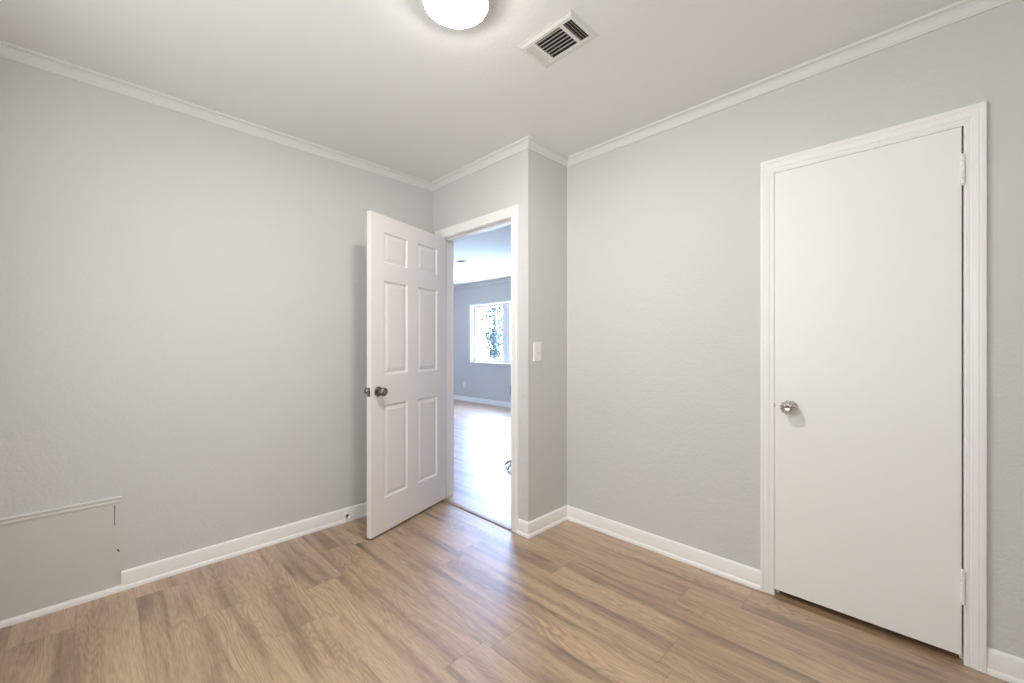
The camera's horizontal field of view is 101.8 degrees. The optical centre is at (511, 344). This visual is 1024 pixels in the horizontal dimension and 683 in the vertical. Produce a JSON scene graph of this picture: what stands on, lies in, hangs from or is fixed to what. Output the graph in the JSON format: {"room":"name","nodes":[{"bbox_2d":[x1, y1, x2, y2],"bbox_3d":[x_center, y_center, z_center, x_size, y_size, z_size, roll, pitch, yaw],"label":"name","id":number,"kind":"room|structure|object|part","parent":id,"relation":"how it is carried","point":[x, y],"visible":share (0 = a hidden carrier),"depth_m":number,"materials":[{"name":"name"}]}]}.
{"room":"empty bedroom","nodes":[
{"label":"empty bedroom","id":0,"kind":"room"},
{"bbox_2d":[0,57,432,585],"bbox_3d":[-1.585,-0.042,2.474,0.100,2.504,2.582,0,0,45],"label":"wall","id":1,"kind":"structure","parent":0,"point":[183,298],"depth_m":2.20,"materials":[{"name":"grey paint"}]},
{"bbox_2d":[0,496,120,620],"bbox_3d":[-2.154,0.964,1.819,0.013,0.437,0.649,0,0,45],"label":"access panel","id":2,"kind":"object","parent":1,"relation":"attached to","point":[48,557],"visible":1,"depth_m":1.90,"materials":[{"name":"grey paint"}]},
{"bbox_3d":[-2.154,0.760,1.819,0.013,0.031,0.649,0,0,45],"label":"trim","id":3,"kind":"part","parent":2,"relation":"part of","materials":[{"name":"paint"}]},
{"bbox_2d":[0,502,366,628],"bbox_3d":[-1.507,1.164,2.466,0.021,0.092,2.482,0,0,45],"label":"baseboard","id":4,"kind":"structure","parent":1,"relation":"attached to","point":[137,576],"depth_m":2.29,"materials":[{"name":"white paint"}]},
{"bbox_2d":[0,40,432,191],"bbox_3d":[-1.502,-1.264,2.462,0.034,0.059,2.482,0,0,45],"label":"crown molding","id":5,"kind":"structure","parent":1,"relation":"attached to","point":[9,51],"depth_m":2.21,"materials":[{"name":"paint"}]},
{"bbox_2d":[344,512,351,519],"bbox_3d":[-1.106,1.162,2.817,0.071,0.034,0.034,0,0,45],"label":"door stop","id":6,"kind":"object","parent":1,"relation":"attached to","point":[346,514],"visible":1,"depth_m":2.81,"materials":[{"name":"white plastic"}]},
{"bbox_2d":[0,0,960,285],"bbox_3d":[-0.964,-1.344,4.567,9.000,0.100,6.430,0,0,45],"label":"ceiling","id":7,"kind":"structure","parent":0,"point":[385,83],"depth_m":1.89,"materials":[{"name":"white paint"}]},
{"bbox_2d":[422,0,488,28],"bbox_3d":[-0.208,-1.267,1.541,0.244,0.054,0.244,0,0,45],"label":"ceiling light","id":8,"kind":"object","parent":7,"relation":"attached to","point":[455,14],"visible":1,"depth_m":1.56,"materials":[{"name":"white glass"}]},
{"bbox_2d":[454,259,471,262],"bbox_3d":[-0.778,-1.290,6.431,0.291,0.008,0.197,0,0,45],"label":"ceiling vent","id":9,"kind":"object","parent":7,"relation":"in","point":[459,260],"visible":0.94,"depth_m":6.38,"materials":[{"name":"metal"}]},
{"bbox_2d":[517,9,598,67],"bbox_3d":[0.193,-1.290,1.776,0.291,0.008,0.197,0,0,45],"label":"ceiling vent","id":10,"kind":"object","parent":7,"relation":"in","point":[568,33],"visible":1,"depth_m":1.76,"materials":[{"name":"metal"}]},
{"bbox_2d":[454,281,510,402],"bbox_3d":[0.706,-0.042,7.389,7.400,2.504,0.130,0,0,45],"label":"wall","id":11,"kind":"structure","parent":0,"point":[483,380],"depth_m":8.78,"materials":[{"name":"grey paint"}]},
{"bbox_2d":[454,395,510,407],"bbox_3d":[0.689,1.164,7.300,7.300,0.092,0.021,0,0,45],"label":"baseboard","id":12,"kind":"structure","parent":11,"relation":"attached to","point":[457,397],"depth_m":8.56,"materials":[{"name":"white paint"}]},
{"bbox_2d":[454,277,510,288],"bbox_3d":[0.684,-1.264,7.295,7.300,0.059,0.034,0,0,45],"label":"crown molding","id":13,"kind":"structure","parent":11,"relation":"attached to","point":[509,278],"depth_m":8.55,"materials":[{"name":"paint"}]},
{"bbox_2d":[470,300,510,364],"bbox_3d":[-0.178,-0.238,8.244,1.930,1.243,0.160,0,0,45],"label":"window","id":14,"kind":"structure","parent":11,"relation":"in","point":[506,306],"depth_m":8.38,"materials":[{"name":"white paint"}]},
{"bbox_3d":[-0.194,0.373,8.228,1.860,0.020,0.115,0,0,45],"label":"sill","id":15,"kind":"part","parent":14,"relation":"part of","materials":[{"name":"white paint"}]},
{"bbox_2d":[433,149,539,521],"bbox_3d":[-2.178,-0.042,4.956,6.528,2.504,0.110,0,0,45],"label":"wall","id":16,"kind":"structure","parent":0,"point":[513,180],"depth_m":2.67,"materials":[{"name":"grey paint"}]},
{"bbox_2d":[364,210,445,538],"bbox_3d":[-0.709,0.185,2.910,0.166,2.026,0.790,0,0,27],"label":"door","id":17,"kind":"structure","parent":16,"relation":"in","point":[405,391],"depth_m":2.82,"materials":[{"name":"white paint"}]},
{"bbox_3d":[-0.805,0.294,2.595,0.046,0.055,0.055,0,0,27],"label":"knob","id":18,"kind":"part","parent":17,"relation":"part of","materials":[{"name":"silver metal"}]},
{"bbox_2d":[453,241,453,494],"bbox_3d":[-0.196,0.154,3.081,0.906,2.112,0.018,0,0,45],"label":"trim","id":19,"kind":"structure","parent":16,"relation":"attached to","point":[453,241],"depth_m":3.35,"materials":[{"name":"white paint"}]},
{"bbox_2d":[435,205,517,532],"bbox_3d":[-0.248,0.154,3.031,0.906,2.111,0.128,0,0,45],"label":"door frame","id":20,"kind":"structure","parent":16,"relation":"attached to","point":[512,211],"depth_m":2.87,"materials":[{"name":"white paint"}]},
{"bbox_2d":[431,135,528,190],"bbox_3d":[-0.269,-1.264,2.963,1.080,0.059,0.034,0,0,45],"label":"crown molding","id":21,"kind":"structure","parent":16,"relation":"attached to","point":[520,145],"depth_m":2.90,"materials":[{"name":"paint"}]},
{"bbox_2d":[516,518,527,538],"bbox_3d":[0.072,1.164,2.634,0.104,0.092,0.021,0,0,45],"label":"baseboard","id":22,"kind":"structure","parent":16,"relation":"attached to","point":[522,526],"depth_m":2.64,"materials":[{"name":"white paint"}]},
{"bbox_2d":[0,399,1008,682],"bbox_3d":[-0.964,1.270,4.567,9.000,0.120,6.430,0,0,45],"label":"floor","id":23,"kind":"structure","parent":0,"point":[447,593],"depth_m":1.82,"materials":[{"name":"brown wood"}]},
{"bbox_2d":[442,498,510,529],"bbox_3d":[-0.275,1.206,2.996,0.770,0.008,0.048,0,0,45],"label":"threshold","id":24,"kind":"object","parent":23,"relation":"on","point":[446,500],"visible":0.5,"depth_m":2.95,"materials":[{"name":"silver metal"}]},
{"bbox_2d":[504,459,510,469],"bbox_3d":[0.027,1.143,4.087,0.186,0.125,0.186,0,0,-10],"label":"metal stand","id":25,"kind":"object","parent":23,"relation":"on","point":[508,461],"visible":0.24,"depth_m":4.10,"materials":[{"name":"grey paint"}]},
{"bbox_2d":[540,155,566,516],"bbox_3d":[0.281,-0.042,2.871,0.100,2.504,0.390,0,0,45],"label":"wall","id":26,"kind":"structure","parent":0,"point":[553,176],"depth_m":2.79,"materials":[{"name":"grey paint"}]},
{"bbox_2d":[533,342,540,361],"bbox_3d":[0.169,0.046,2.674,0.018,0.123,0.076,0,0,45],"label":"light switch","id":27,"kind":"object","parent":26,"relation":"attached to","point":[536,345],"visible":1,"depth_m":2.67,"materials":[{"name":"white plastic"}]},
{"bbox_2d":[528,505,567,538],"bbox_3d":[0.243,1.164,2.746,0.021,0.092,0.421,0,0,45],"label":"baseboard","id":28,"kind":"structure","parent":26,"relation":"attached to","point":[545,522],"depth_m":2.73,"materials":[{"name":"white paint"}]},
{"bbox_2d":[528,136,567,167],"bbox_3d":[0.243,-1.264,2.737,0.034,0.059,0.434,0,0,45],"label":"crown molding","id":29,"kind":"structure","parent":26,"relation":"attached to","point":[534,145],"depth_m":2.73,"materials":[{"name":"paint"}]},
{"bbox_2d":[567,0,1023,658],"bbox_3d":[1.261,-0.042,2.104,2.372,2.504,0.100,0,0,45],"label":"wall","id":30,"kind":"structure","parent":0,"point":[663,229],"depth_m":2.18,"materials":[{"name":"grey paint"}]},
{"bbox_2d":[567,505,759,590],"bbox_3d":[0.802,1.164,2.474,1.198,0.092,0.021,0,0,45],"label":"baseboard","id":31,"kind":"structure","parent":30,"relation":"attached to","point":[743,574],"depth_m":2.37,"materials":[{"name":"white paint"}]},
{"bbox_2d":[567,0,1015,167],"bbox_3d":[1.178,-1.264,2.092,2.272,0.059,0.034,0,0,45],"label":"crown molding","id":32,"kind":"structure","parent":30,"relation":"attached to","point":[961,10],"depth_m":1.90,"materials":[{"name":"paint"}]},
{"bbox_2d":[774,127,964,654],"bbox_3d":[1.480,0.176,1.781,0.624,2.007,0.094,0,0,45],"label":"door","id":33,"kind":"structure","parent":30,"relation":"in","point":[868,403],"depth_m":1.75,"materials":[{"name":"white paint"}]},
{"bbox_3d":[1.285,0.294,1.936,0.067,0.067,0.040,0,0,45],"label":"knob","id":34,"kind":"part","parent":33,"relation":"part of","materials":[{"name":"silver metal"}]},
{"bbox_2d":[760,101,986,673],"bbox_3d":[1.525,0.156,1.829,0.737,2.108,0.119,0,0,45],"label":"door frame","id":35,"kind":"structure","parent":30,"relation":"attached to","point":[974,116],"depth_m":1.57,"materials":[{"name":"white paint"}]},
{"bbox_2d":[987,647,1023,682],"bbox_3d":[1.870,1.164,1.415,0.336,0.092,0.021,0,0,45],"label":"baseboard","id":36,"kind":"structure","parent":30,"relation":"attached to","point":[1006,667],"depth_m":1.50,"materials":[{"name":"white paint"}]},
{"label":"outside","id":37,"kind":"structure","parent":0,"visible":0},
{"bbox_3d":[0.094,1.635,18.916,4.500,0.150,5.000,0,0,45],"label":"ground","id":38,"kind":"structure","parent":37,"visible":0},
{"bbox_2d":[480,306,502,359],"bbox_3d":[-0.779,-0.813,18.501,1.254,4.750,1.319,0,0,45],"label":"tree","id":39,"kind":"object","parent":38,"relation":"on","point":[495,342],"visible":0.54,"depth_m":18.40,"materials":[{"name":"green plant"}]}
]}

